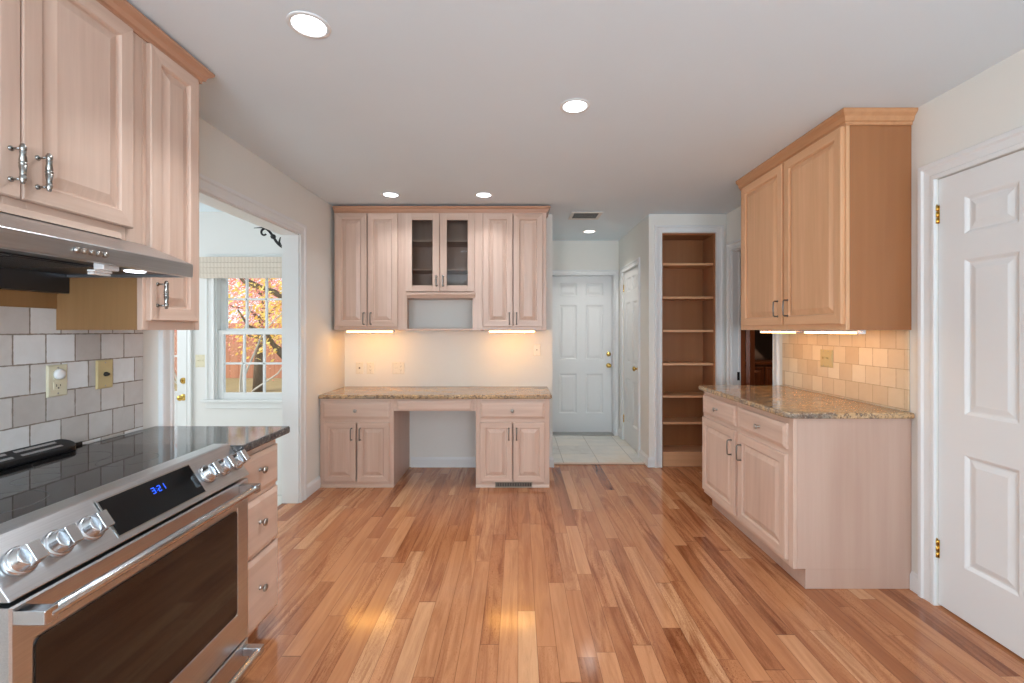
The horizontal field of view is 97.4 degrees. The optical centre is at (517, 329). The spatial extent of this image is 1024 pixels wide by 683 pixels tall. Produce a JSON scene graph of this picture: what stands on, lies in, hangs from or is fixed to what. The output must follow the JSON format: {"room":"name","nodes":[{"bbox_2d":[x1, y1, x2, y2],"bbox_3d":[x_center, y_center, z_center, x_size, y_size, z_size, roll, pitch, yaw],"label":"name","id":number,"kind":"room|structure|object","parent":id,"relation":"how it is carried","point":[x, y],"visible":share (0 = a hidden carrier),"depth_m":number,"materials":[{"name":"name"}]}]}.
{"room":"kitchen","nodes":[
{"label":"kitchen","id":0,"kind":"room"},
{"bbox_2d":[1,117,344,483],"bbox_3d":[-1.802,0.116,1.010,0.134,2.552,7.220,0,0,0],"label":"wall","id":1,"kind":"structure","parent":0,"point":[222,159],"depth_m":3.71,"materials":[{"name":"paint"}]},
{"bbox_2d":[0,0,141,243],"bbox_3d":[-1.538,-0.713,1.271,0.392,0.788,0.822,0,0,0],"label":"upper cabinet","id":2,"kind":"object","parent":1,"relation":"attached to","point":[71,70],"visible":0.96,"depth_m":1.40,"materials":[{"name":"brown wood"}]},
{"bbox_2d":[0,212,192,308],"bbox_3d":[-1.465,-0.198,1.271,0.524,0.238,0.822,0,0,0],"label":"range hood","id":3,"kind":"object","parent":2,"relation":"attached to","point":[38,259],"visible":1,"depth_m":1.41,"materials":[{"name":"silver metal"}]},
{"bbox_2d":[87,263,118,275],"bbox_3d":[-1.285,-0.187,1.395,0.056,0.035,0.071,0,0,0],"label":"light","id":4,"kind":"object","parent":3,"relation":"attached to","point":[99,269],"visible":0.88,"depth_m":1.38,"materials":[{"name":"white plastic"}]},
{"bbox_2d":[96,0,214,83],"bbox_3d":[-1.548,-1.118,1.442,0.369,0.060,1.165,0,0,0],"label":"crown molding","id":5,"kind":"structure","parent":2,"relation":"attached to","point":[141,25],"depth_m":1.72,"materials":[{"name":"brown wood"}]},
{"bbox_2d":[0,306,142,452],"bbox_3d":[-1.731,0.189,1.437,0.007,0.535,1.273,0,0,0],"label":"backsplash","id":6,"kind":"structure","parent":1,"relation":"attached to","point":[30,341],"depth_m":1.71,"materials":[{"name":"white tile"}]},
{"bbox_2d":[46,364,66,397],"bbox_3d":[-1.715,0.189,1.683,0.024,0.118,0.075,0,0,0],"label":"outlet","id":7,"kind":"object","parent":6,"relation":"attached to","point":[56,375],"visible":1,"depth_m":1.67,"materials":[{"name":"beige plastic"}]},
{"bbox_2d":[53,382,62,389],"bbox_3d":[-1.720,0.208,1.683,0.002,0.028,0.034,0,0,0],"label":"socket","id":8,"kind":"object","parent":7,"relation":"attached to","point":[56,385],"depth_m":1.68,"materials":[{"name":"beige plastic"}]},
{"bbox_2d":[53,369,65,378],"bbox_3d":[-1.710,0.165,1.683,0.016,0.040,0.040,0,0,0],"label":"night light","id":9,"kind":"object","parent":7,"relation":"attached to","point":[57,373],"depth_m":1.67,"materials":[{"name":"white plastic"}]},
{"bbox_2d":[95,359,112,388],"bbox_3d":[-1.716,0.184,1.876,0.022,0.118,0.075,0,0,0],"label":"dimmer switch","id":10,"kind":"object","parent":6,"relation":"attached to","point":[103,368],"visible":1,"depth_m":1.87,"materials":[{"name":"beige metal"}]},
{"bbox_2d":[56,39,198,329],"bbox_3d":[-1.538,-0.554,1.833,0.392,1.108,0.301,0,0,0],"label":"upper cabinet","id":11,"kind":"object","parent":1,"relation":"attached to","point":[170,94],"visible":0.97,"depth_m":1.75,"materials":[{"name":"brown wood"}]},
{"bbox_2d":[158,173,306,502],"bbox_3d":[-1.724,0.263,2.913,0.020,2.219,1.485,0,0,0],"label":"trim","id":12,"kind":"structure","parent":1,"relation":"attached to","point":[207,185],"depth_m":3.10,"materials":[{"name":"white paint"}]},
{"bbox_2d":[199,190,298,502],"bbox_3d":[-1.802,0.305,2.913,0.132,2.132,1.314,0,0,0],"label":"trim","id":13,"kind":"structure","parent":1,"relation":"attached to","point":[290,239],"depth_m":3.56,"materials":[{"name":"white paint"}]},
{"bbox_2d":[256,227,281,247],"bbox_3d":[-2.050,-0.734,3.800,0.359,0.272,0.032,0,0,0],"label":"bracket","id":14,"kind":"object","parent":1,"relation":"attached to","point":[272,236],"visible":0.65,"depth_m":3.79,"materials":[{"name":"black metal"}]},
{"bbox_2d":[277,503,297,519],"bbox_3d":[-1.802,1.381,2.913,0.132,0.020,1.313,0,0,0],"label":"trim","id":15,"kind":"structure","parent":1,"relation":"attached to","point":[282,509],"depth_m":3.46,"materials":[{"name":"brown wood"}]},
{"bbox_2d":[307,476,320,497],"bbox_3d":[-1.728,1.321,3.792,0.013,0.100,0.267,0,0,0],"label":"baseboard","id":16,"kind":"structure","parent":1,"relation":"attached to","point":[314,485],"depth_m":3.79,"materials":[{"name":"white paint"}]},
{"bbox_2d":[192,212,281,494],"bbox_3d":[-3.485,0.222,4.350,3.230,2.700,0.120,0,0,0],"label":"wall","id":17,"kind":"structure","parent":0,"point":[219,232],"depth_m":4.29,"materials":[{"name":"paint"}]},
{"bbox_2d":[174,330,184,425],"bbox_3d":[-3.565,0.502,4.312,0.800,2.120,0.105,0,0,0],"label":"door","id":18,"kind":"structure","parent":17,"relation":"in","point":[179,395],"depth_m":4.33,"materials":[{"name":"white paint"}]},
{"bbox_2d":[185,330,191,425],"bbox_3d":[-3.565,0.476,4.279,0.922,2.191,0.020,0,0,0],"label":"trim","id":19,"kind":"structure","parent":17,"relation":"attached to","point":[188,333],"depth_m":4.28,"materials":[{"name":"white paint"}]},
{"bbox_2d":[195,355,204,366],"bbox_3d":[-3.020,0.295,4.279,0.106,0.118,0.022,0,0,0],"label":"light switch","id":20,"kind":"object","parent":17,"relation":"attached to","point":[199,359],"visible":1,"depth_m":4.28,"materials":[{"name":"beige plastic"}]},
{"bbox_2d":[200,254,281,408],"bbox_3d":[-2.534,0.015,4.327,0.928,1.465,0.163,0,0,0],"label":"window","id":21,"kind":"structure","parent":17,"relation":"in","point":[216,289],"depth_m":4.31,"materials":[{"name":"white paint"}]},
{"bbox_2d":[199,257,281,277],"bbox_3d":[-2.518,-0.588,4.245,0.975,0.196,0.046,0,0,0],"label":"window shade","id":22,"kind":"object","parent":21,"relation":"attached to","point":[209,267],"visible":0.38,"depth_m":4.23,"materials":[{"name":"beige fabric"}]},
{"bbox_2d":[277,495,281,506],"bbox_3d":[-3.485,1.622,2.655,3.230,0.100,3.510,0,0,0],"label":"baseboard","id":23,"kind":"structure","parent":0,"point":[279,497],"depth_m":4.15,"materials":[{"name":"paint"}]},
{"bbox_2d":[345,214,725,466],"bbox_3d":[0.175,0.106,4.565,3.820,2.532,0.120,0,0,0],"label":"wall","id":24,"kind":"structure","parent":0,"point":[430,357],"depth_m":4.50,"materials":[{"name":"paint"}]},
{"bbox_2d":[356,362,362,373],"bbox_3d":[-1.585,0.380,4.500,0.075,0.118,0.008,0,0,0],"label":"phone jack","id":25,"kind":"object","parent":24,"relation":"attached to","point":[359,365],"visible":1,"depth_m":4.50,"materials":[{"name":"beige plastic"}]},
{"bbox_2d":[334,213,397,329],"bbox_3d":[-1.407,-0.554,4.312,0.594,1.108,0.383,0,0,0],"label":"upper cabinet","id":26,"kind":"object","parent":24,"relation":"attached to","point":[365,244],"visible":0.99,"depth_m":4.16,"materials":[{"name":"brown wood"}]},
{"bbox_2d":[346,330,394,331],"bbox_3d":[-1.386,0.011,4.223,0.448,0.020,0.045,0,0,0],"label":"light","id":27,"kind":"object","parent":26,"relation":"attached to","point":[346,330],"visible":1,"depth_m":4.20,"materials":[{"name":"white plastic"}]},
{"bbox_2d":[347,331,391,331],"bbox_3d":[-1.386,0.016,4.223,0.424,0.010,0.033,0,0,0],"label":"diffuser","id":28,"kind":"object","parent":27,"relation":"attached to","point":[347,331],"depth_m":4.21,"materials":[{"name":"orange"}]},
{"bbox_2d":[367,362,373,373],"bbox_3d":[-1.476,0.380,4.500,0.075,0.118,0.009,0,0,0],"label":"outlet","id":29,"kind":"object","parent":24,"relation":"attached to","point":[370,365],"visible":1,"depth_m":4.50,"materials":[{"name":"beige plastic"}]},
{"bbox_2d":[392,362,404,373],"bbox_3d":[-1.195,0.381,4.494,0.121,0.118,0.022,0,0,0],"label":"outlet","id":30,"kind":"object","parent":24,"relation":"attached to","point":[397,367],"visible":1,"depth_m":4.50,"materials":[{"name":"beige plastic"}]},
{"bbox_2d":[398,213,481,329],"bbox_3d":[-0.722,-0.552,4.308,0.775,1.112,0.392,0,0,0],"label":"upper cabinet","id":31,"kind":"object","parent":24,"relation":"attached to","point":[440,254],"visible":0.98,"depth_m":4.17,"materials":[{"name":"brown wood"}]},
{"bbox_2d":[412,240,467,246],"bbox_3d":[-0.722,-0.834,4.349,0.738,0.018,0.289,0,0,0],"label":"shelf","id":32,"kind":"object","parent":31,"relation":"attached to","point":[415,243],"depth_m":4.29,"materials":[{"name":"brown wood"}]},
{"bbox_2d":[412,268,467,273],"bbox_3d":[-0.722,-0.566,4.349,0.738,0.018,0.289,0,0,0],"label":"shelf","id":33,"kind":"object","parent":31,"relation":"attached to","point":[414,270],"depth_m":4.25,"materials":[{"name":"brown wood"}]},
{"bbox_2d":[399,329,480,329],"bbox_3d":[-0.722,-0.004,4.331,0.767,0.016,0.324,0,0,0],"label":"cubby shelf","id":34,"kind":"object","parent":31,"relation":"attached to","point":[399,329],"depth_m":4.17,"materials":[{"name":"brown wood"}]},
{"bbox_2d":[333,206,550,217],"bbox_3d":[-0.702,-1.113,4.321,2.004,0.058,0.365,0,0,0],"label":"crown molding","id":35,"kind":"structure","parent":31,"relation":"attached to","point":[337,209],"depth_m":4.16,"materials":[{"name":"brown wood"}]},
{"bbox_2d":[411,457,475,466],"bbox_3d":[-0.728,1.321,4.498,0.685,0.100,0.013,0,0,0],"label":"baseboard","id":36,"kind":"structure","parent":24,"relation":"attached to","point":[415,461],"depth_m":4.49,"materials":[{"name":"white paint"}]},
{"bbox_2d":[482,213,545,329],"bbox_3d":[-0.036,-0.554,4.312,0.596,1.108,0.383,0,0,0],"label":"upper cabinet","id":37,"kind":"object","parent":24,"relation":"attached to","point":[513,244],"visible":1,"depth_m":4.16,"materials":[{"name":"brown wood"}]},
{"bbox_2d":[488,330,534,331],"bbox_3d":[-0.057,0.011,4.223,0.438,0.020,0.045,0,0,0],"label":"light","id":38,"kind":"object","parent":37,"relation":"attached to","point":[488,330],"visible":1,"depth_m":4.20,"materials":[{"name":"white plastic"}]},
{"bbox_2d":[490,331,533,331],"bbox_3d":[-0.057,0.016,4.223,0.414,0.010,0.033,0,0,0],"label":"diffuser","id":39,"kind":"object","parent":38,"relation":"attached to","point":[490,331],"depth_m":4.21,"materials":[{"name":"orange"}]},
{"bbox_2d":[533,344,540,355],"bbox_3d":[0.188,0.200,4.499,0.075,0.118,0.010,0,0,0],"label":"light switch","id":40,"kind":"object","parent":24,"relation":"attached to","point":[536,347],"visible":1,"depth_m":4.50,"materials":[{"name":"beige plastic"}]},
{"bbox_2d":[549,456,553,466],"bbox_3d":[0.322,1.321,4.533,0.074,0.100,0.082,0,0,0],"label":"baseboard","id":41,"kind":"structure","parent":24,"relation":"attached to","point":[551,459],"depth_m":4.49,"materials":[{"name":"white paint"}]},
{"bbox_2d":[554,463,644,463],"bbox_3d":[0.828,1.365,4.600,0.963,0.006,0.050,0,0,0],"label":"trim","id":42,"kind":"structure","parent":24,"relation":"attached to","point":[554,463],"depth_m":4.59,"materials":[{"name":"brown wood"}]},
{"bbox_2d":[654,225,723,467],"bbox_3d":[1.710,0.164,4.495,0.688,2.417,0.020,0,0,0],"label":"trim","id":43,"kind":"structure","parent":24,"relation":"attached to","point":[658,229],"depth_m":4.49,"materials":[{"name":"white paint"}]},
{"bbox_2d":[127,0,1023,240],"bbox_3d":[-1.407,-1.204,1.740,7.585,0.152,8.920,0,0,0],"label":"ceiling","id":44,"kind":"structure","parent":0,"point":[425,102],"depth_m":2.14,"materials":[{"name":"paint"}]},
{"bbox_2d":[286,11,330,38],"bbox_3d":[-0.795,-1.157,1.712,0.156,0.004,0.156,0,0,0],"label":"recessed light","id":45,"kind":"object","parent":44,"relation":"in","point":[307,24],"visible":1,"depth_m":1.70,"materials":[{"name":"white paint"}]},
{"bbox_2d":[381,192,399,197],"bbox_3d":[-1.090,-1.157,3.855,0.156,0.004,0.156,0,0,0],"label":"recessed light","id":46,"kind":"object","parent":44,"relation":"in","point":[386,194],"visible":1,"depth_m":3.84,"materials":[{"name":"white"}]},
{"bbox_2d":[475,192,492,197],"bbox_3d":[-0.293,-1.157,3.860,0.156,0.004,0.156,0,0,0],"label":"recessed light","id":47,"kind":"object","parent":44,"relation":"in","point":[479,194],"visible":1,"depth_m":3.84,"materials":[{"name":"white"}]},
{"bbox_2d":[560,98,589,113],"bbox_3d":[0.295,-1.157,2.330,0.156,0.004,0.156,0,0,0],"label":"recessed light","id":48,"kind":"object","parent":44,"relation":"in","point":[576,105],"visible":1,"depth_m":2.32,"materials":[{"name":"white"}]},
{"bbox_2d":[568,212,602,219],"bbox_3d":[0.680,-1.156,4.558,0.310,0.007,0.285,0,0,0],"label":"ceiling vent","id":49,"kind":"object","parent":44,"relation":"in","point":[574,215],"visible":1,"depth_m":4.55,"materials":[{"name":"white metal"}]},
{"bbox_2d":[583,230,595,232],"bbox_3d":[0.839,-1.157,5.294,0.156,0.004,0.156,0,0,0],"label":"recessed light","id":50,"kind":"object","parent":44,"relation":"in","point":[585,231],"visible":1,"depth_m":5.28,"materials":[{"name":"white paint"}]},
{"bbox_2d":[552,241,618,269],"bbox_3d":[0.873,0.104,5.960,1.255,2.528,0.240,0,0,0],"label":"wall","id":51,"kind":"structure","parent":0,"point":[566,255],"depth_m":5.84,"materials":[{"name":"paint"}]},
{"bbox_2d":[552,276,611,431],"bbox_3d":[0.843,0.311,5.986,0.850,2.089,0.105,0,0,0],"label":"door","id":52,"kind":"structure","parent":51,"relation":"in","point":[581,305],"depth_m":6.00,"materials":[{"name":"white paint"}]},
{"bbox_2d":[552,432,613,435],"bbox_3d":[0.843,1.362,5.902,0.800,0.012,0.185,0,0,0],"label":"trim","id":53,"kind":"structure","parent":51,"relation":"attached to","point":[553,433],"depth_m":5.84,"materials":[{"name":"silver metal"}]},
{"bbox_2d":[552,270,618,435],"bbox_3d":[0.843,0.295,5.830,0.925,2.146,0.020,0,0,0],"label":"trim","id":54,"kind":"structure","parent":51,"relation":"attached to","point":[616,272],"depth_m":5.83,"materials":[{"name":"white paint"}]},
{"bbox_2d":[238,435,1023,682],"bbox_3d":[0.168,1.430,1.700,4.074,0.124,8.840,0,0,0],"label":"floor","id":55,"kind":"structure","parent":0,"point":[604,573],"depth_m":2.29,"materials":[{"name":"brown wood"}]},
{"bbox_2d":[0,439,263,682],"bbox_3d":[-1.359,0.890,1.361,0.734,0.963,0.842,0,0,0],"label":"range","id":56,"kind":"object","parent":55,"relation":"on","point":[120,563],"visible":1,"depth_m":1.30,"materials":[{"name":"silver metal"}]},
{"bbox_2d":[243,439,276,636],"bbox_3d":[-1.409,0.932,1.948,0.649,0.878,0.327,0,0,0],"label":"base cabinet","id":57,"kind":"object","parent":55,"relation":"on","point":[261,467],"visible":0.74,"depth_m":1.96,"materials":[{"name":"brown wood"}]},
{"bbox_2d":[90,426,289,452],"bbox_3d":[-1.411,0.475,1.968,0.646,0.034,0.369,0,0,0],"label":"countertop","id":58,"kind":"structure","parent":57,"relation":"on","point":[239,438],"depth_m":1.95,"materials":[{"name":"grey stone"}]},
{"bbox_2d":[320,399,409,487],"bbox_3d":[-1.407,0.985,4.190,0.642,0.772,0.628,0,0,0],"label":"base cabinet","id":59,"kind":"object","parent":55,"relation":"on","point":[365,443],"visible":0.92,"depth_m":3.91,"materials":[{"name":"brown wood"}]},
{"bbox_2d":[318,386,551,398],"bbox_3d":[-0.719,0.582,4.202,2.030,0.035,0.604,0,0,0],"label":"countertop","id":60,"kind":"structure","parent":59,"relation":"on","point":[347,392],"depth_m":4.06,"materials":[{"name":"brown stone"}]},
{"bbox_2d":[394,399,475,410],"bbox_3d":[-0.727,0.653,4.100,0.715,0.108,0.379,0,0,0],"label":"drawer unit","id":61,"kind":"object","parent":60,"relation":"attached to","point":[399,404],"visible":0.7,"depth_m":3.91,"materials":[{"name":"brown wood"}]},
{"bbox_2d":[476,399,548,487],"bbox_3d":[-0.047,0.985,4.190,0.643,0.772,0.628,0,0,0],"label":"base cabinet","id":62,"kind":"object","parent":55,"relation":"on","point":[512,435],"visible":0.94,"depth_m":3.91,"materials":[{"name":"brown wood"}]},
{"bbox_2d":[495,482,531,486],"bbox_3d":[-0.037,1.344,3.912,0.322,0.044,0.007,0,0,0],"label":"vent grille","id":63,"kind":"object","parent":62,"relation":"attached to","point":[497,484],"visible":1,"depth_m":3.91,"materials":[{"name":"beige metal"}]},
{"bbox_2d":[662,233,714,466],"bbox_3d":[1.710,0.201,4.654,0.538,2.341,0.273,0,0,0],"label":"bookcase","id":64,"kind":"object","parent":55,"relation":"on","point":[688,259],"visible":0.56,"depth_m":4.78,"materials":[{"name":"brown wood"}]},
{"bbox_2d":[702,391,910,588],"bbox_3d":[1.743,0.919,2.954,0.681,0.904,1.142,0,0,0],"label":"base cabinet","id":65,"kind":"object","parent":55,"relation":"on","point":[828,501],"visible":0.91,"depth_m":2.38,"materials":[{"name":"brown wood"}]},
{"bbox_2d":[699,385,914,418],"bbox_3d":[1.748,0.451,2.953,0.672,0.032,1.190,0,0,0],"label":"countertop","id":66,"kind":"structure","parent":65,"relation":"on","point":[780,400],"depth_m":2.66,"materials":[{"name":"beige stone"}]},
{"bbox_2d":[619,217,645,453],"bbox_3d":[1.360,0.104,5.220,0.100,2.528,1.240,0,0,0],"label":"wall","id":67,"kind":"structure","parent":0,"point":[632,246],"depth_m":4.81,"materials":[{"name":"paint"}]},
{"bbox_2d":[620,257,639,457],"bbox_3d":[1.300,0.294,5.245,0.020,2.147,0.862,0,0,0],"label":"trim","id":68,"kind":"structure","parent":67,"relation":"attached to","point":[635,262],"depth_m":5.61,"materials":[{"name":"white paint"}]},
{"bbox_2d":[623,266,637,452],"bbox_3d":[1.307,0.324,5.253,0.100,2.065,0.740,0,0,0],"label":"door","id":69,"kind":"structure","parent":67,"relation":"in","point":[630,286],"depth_m":5.24,"materials":[{"name":"white paint"}]},
{"bbox_2d":[639,449,654,466],"bbox_3d":[1.330,1.321,4.652,0.068,0.100,0.320,0,0,0],"label":"baseboard","id":70,"kind":"structure","parent":67,"relation":"attached to","point":[649,461],"depth_m":4.54,"materials":[{"name":"white paint"}]},
{"bbox_2d":[745,330,771,359],"bbox_3d":[3.255,0.147,7.150,2.089,2.449,0.100,0,0,0],"label":"wall","id":71,"kind":"structure","parent":0,"point":[763,341],"depth_m":7.10,"materials":[{"name":"paint"}]},
{"bbox_2d":[726,49,1023,605],"bbox_3d":[2.143,0.106,1.000,0.115,2.532,7.200,0,0,0],"label":"wall","id":72,"kind":"structure","parent":0,"point":[990,104],"depth_m":2.18,"materials":[{"name":"paint"}]},
{"bbox_2d":[732,247,740,384],"bbox_3d":[2.143,0.298,4.027,0.113,2.146,0.724,0,0,0],"label":"trim","id":73,"kind":"structure","parent":72,"relation":"attached to","point":[736,254],"depth_m":4.38,"materials":[{"name":"white paint"}]},
{"bbox_2d":[741,330,744,384],"bbox_3d":[2.182,0.305,4.370,0.042,2.132,0.012,0,0,0],"label":"trim","id":74,"kind":"structure","parent":72,"relation":"attached to","point":[742,331],"depth_m":4.36,"materials":[{"name":"brown wood"}]},
{"bbox_2d":[737,330,754,384],"bbox_3d":[2.390,0.302,4.636,0.102,2.120,0.766,0,0,37],"label":"door","id":75,"kind":"structure","parent":72,"relation":"in","point":[750,334],"depth_m":4.41,"materials":[{"name":"brown wood"}]},
{"bbox_2d":[726,238,778,384],"bbox_3d":[2.075,0.261,4.027,0.020,2.223,0.875,0,0,0],"label":"trim","id":76,"kind":"structure","parent":72,"relation":"attached to","point":[736,244],"depth_m":4.39,"materials":[{"name":"white paint"}]},
{"bbox_2d":[741,125,910,329],"bbox_3d":[1.883,-0.554,2.945,0.401,1.108,1.124,0,0,0],"label":"upper cabinet","id":77,"kind":"object","parent":72,"relation":"attached to","point":[826,232],"visible":0.93,"depth_m":2.44,"materials":[{"name":"brown wood"}]},
{"bbox_2d":[760,330,802,332],"bbox_3d":[1.857,0.011,3.195,0.045,0.020,0.450,0,0,0],"label":"light","id":78,"kind":"object","parent":77,"relation":"attached to","point":[761,331],"visible":1,"depth_m":3.13,"materials":[{"name":"white plastic"}]},
{"bbox_2d":[761,331,794,332],"bbox_3d":[1.857,0.016,3.195,0.033,0.010,0.426,0,0,0],"label":"diffuser","id":79,"kind":"object","parent":78,"relation":"attached to","point":[761,331],"depth_m":3.20,"materials":[{"name":"white plastic"}]},
{"bbox_2d":[736,107,917,190],"bbox_3d":[1.889,-1.121,2.925,0.387,0.074,1.165,0,0,0],"label":"crown molding","id":80,"kind":"structure","parent":77,"relation":"attached to","point":[845,116],"depth_m":2.42,"materials":[{"name":"brown wood"}]},
{"bbox_2d":[803,330,865,333],"bbox_3d":[1.857,0.011,2.665,0.045,0.020,0.470,0,0,0],"label":"light","id":81,"kind":"object","parent":77,"relation":"attached to","point":[804,331],"visible":1,"depth_m":2.58,"materials":[{"name":"white plastic"}]},
{"bbox_2d":[805,332,856,333],"bbox_3d":[1.857,0.016,2.665,0.033,0.010,0.446,0,0,0],"label":"diffuser","id":82,"kind":"object","parent":81,"relation":"attached to","point":[805,332],"depth_m":2.59,"materials":[{"name":"white plastic"}]},
{"bbox_2d":[782,330,904,410],"bbox_3d":[2.081,0.217,2.978,0.007,0.432,1.115,0,0,0],"label":"backsplash","id":83,"kind":"structure","parent":72,"relation":"attached to","point":[868,367],"depth_m":2.79,"materials":[{"name":"beige tile"}]},
{"bbox_2d":[820,349,832,367],"bbox_3d":[2.066,0.191,3.026,0.022,0.118,0.121,0,0,0],"label":"wall plate","id":84,"kind":"object","parent":83,"relation":"attached to","point":[826,356],"visible":1,"depth_m":3.02,"materials":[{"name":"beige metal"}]},
{"bbox_2d":[904,330,909,410],"bbox_3d":[2.080,0.217,2.406,0.009,0.432,0.028,0,0,0],"label":"trim","id":85,"kind":"structure","parent":72,"relation":"attached to","point":[906,332],"depth_m":2.40,"materials":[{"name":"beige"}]},
{"bbox_2d":[910,570,917,594],"bbox_3d":[2.078,1.321,2.356,0.013,0.100,0.049,0,0,0],"label":"baseboard","id":86,"kind":"structure","parent":72,"relation":"attached to","point":[913,575],"depth_m":2.36,"materials":[{"name":"white paint"}]},
{"bbox_2d":[918,125,1023,605],"bbox_3d":[2.075,0.267,1.819,0.020,2.210,1.020,0,0,0],"label":"trim","id":87,"kind":"structure","parent":72,"relation":"attached to","point":[1008,142],"depth_m":2.26,"materials":[{"name":"white paint"}]},
{"bbox_2d":[936,150,1023,658],"bbox_3d":[2.076,0.307,1.827,0.100,2.106,0.854,0,0,0],"label":"door","id":88,"kind":"structure","parent":72,"relation":"in","point":[980,209],"depth_m":2.03,"materials":[{"name":"white paint"}]},
{"bbox_3d":[3.300,1.422,5.100,2.199,0.100,4.200,0,0,0],"label":"floor","id":89,"kind":"structure","parent":0,"visible":0},
{"bbox_2d":[745,360,771,384],"bbox_3d":[3.150,0.889,5.945,0.840,0.964,0.430,0,0,0],"label":"sideboard","id":90,"kind":"object","parent":89,"relation":"on","point":[763,368],"visible":0.05,"depth_m":5.73,"materials":[{"name":"brown wood"}]},
{"label":"outside","id":91,"kind":"structure","parent":0,"visible":0},
{"bbox_2d":[174,378,281,391],"bbox_3d":[-14.085,1.822,15.245,23.831,0.100,21.510,0,0,0],"label":"ground","id":92,"kind":"structure","parent":91,"point":[232,384],"depth_m":14.37,"materials":[{"name":"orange plant"}]},
{"bbox_2d":[174,278,281,391],"bbox_3d":[-7.511,-1.085,12.920,6.867,5.889,7.150,0,0,-30],"label":"maple tree","id":93,"kind":"object","parent":92,"relation":"on","point":[258,369],"visible":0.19,"depth_m":12.90,"materials":[{"name":"orange plant"}]},
{"bbox_2d":[174,323,281,377],"bbox_3d":[-10.079,0.747,16.585,14.843,2.150,0.170,0,0,0],"label":"hedge","id":94,"kind":"object","parent":92,"relation":"on","point":[234,372],"visible":0.09,"depth_m":16.50,"materials":[{"name":"orange plant"}]},
{"bbox_2d":[174,304,281,391],"bbox_3d":[-4.037,0.599,5.908,1.994,2.415,0.444,0,0,0],"label":"tree","id":95,"kind":"object","parent":92,"relation":"on","point":[255,350],"visible":0.12,"depth_m":5.94,"materials":[{"name":"brown plant"}]},
{"bbox_2d":[228,278,281,361],"bbox_3d":[-4.386,-0.262,8.383,3.605,4.182,3.120,0,0,29],"label":"maple tree","id":96,"kind":"object","parent":92,"relation":"on","point":[277,349],"visible":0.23,"depth_m":8.19,"materials":[{"name":"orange plant"}]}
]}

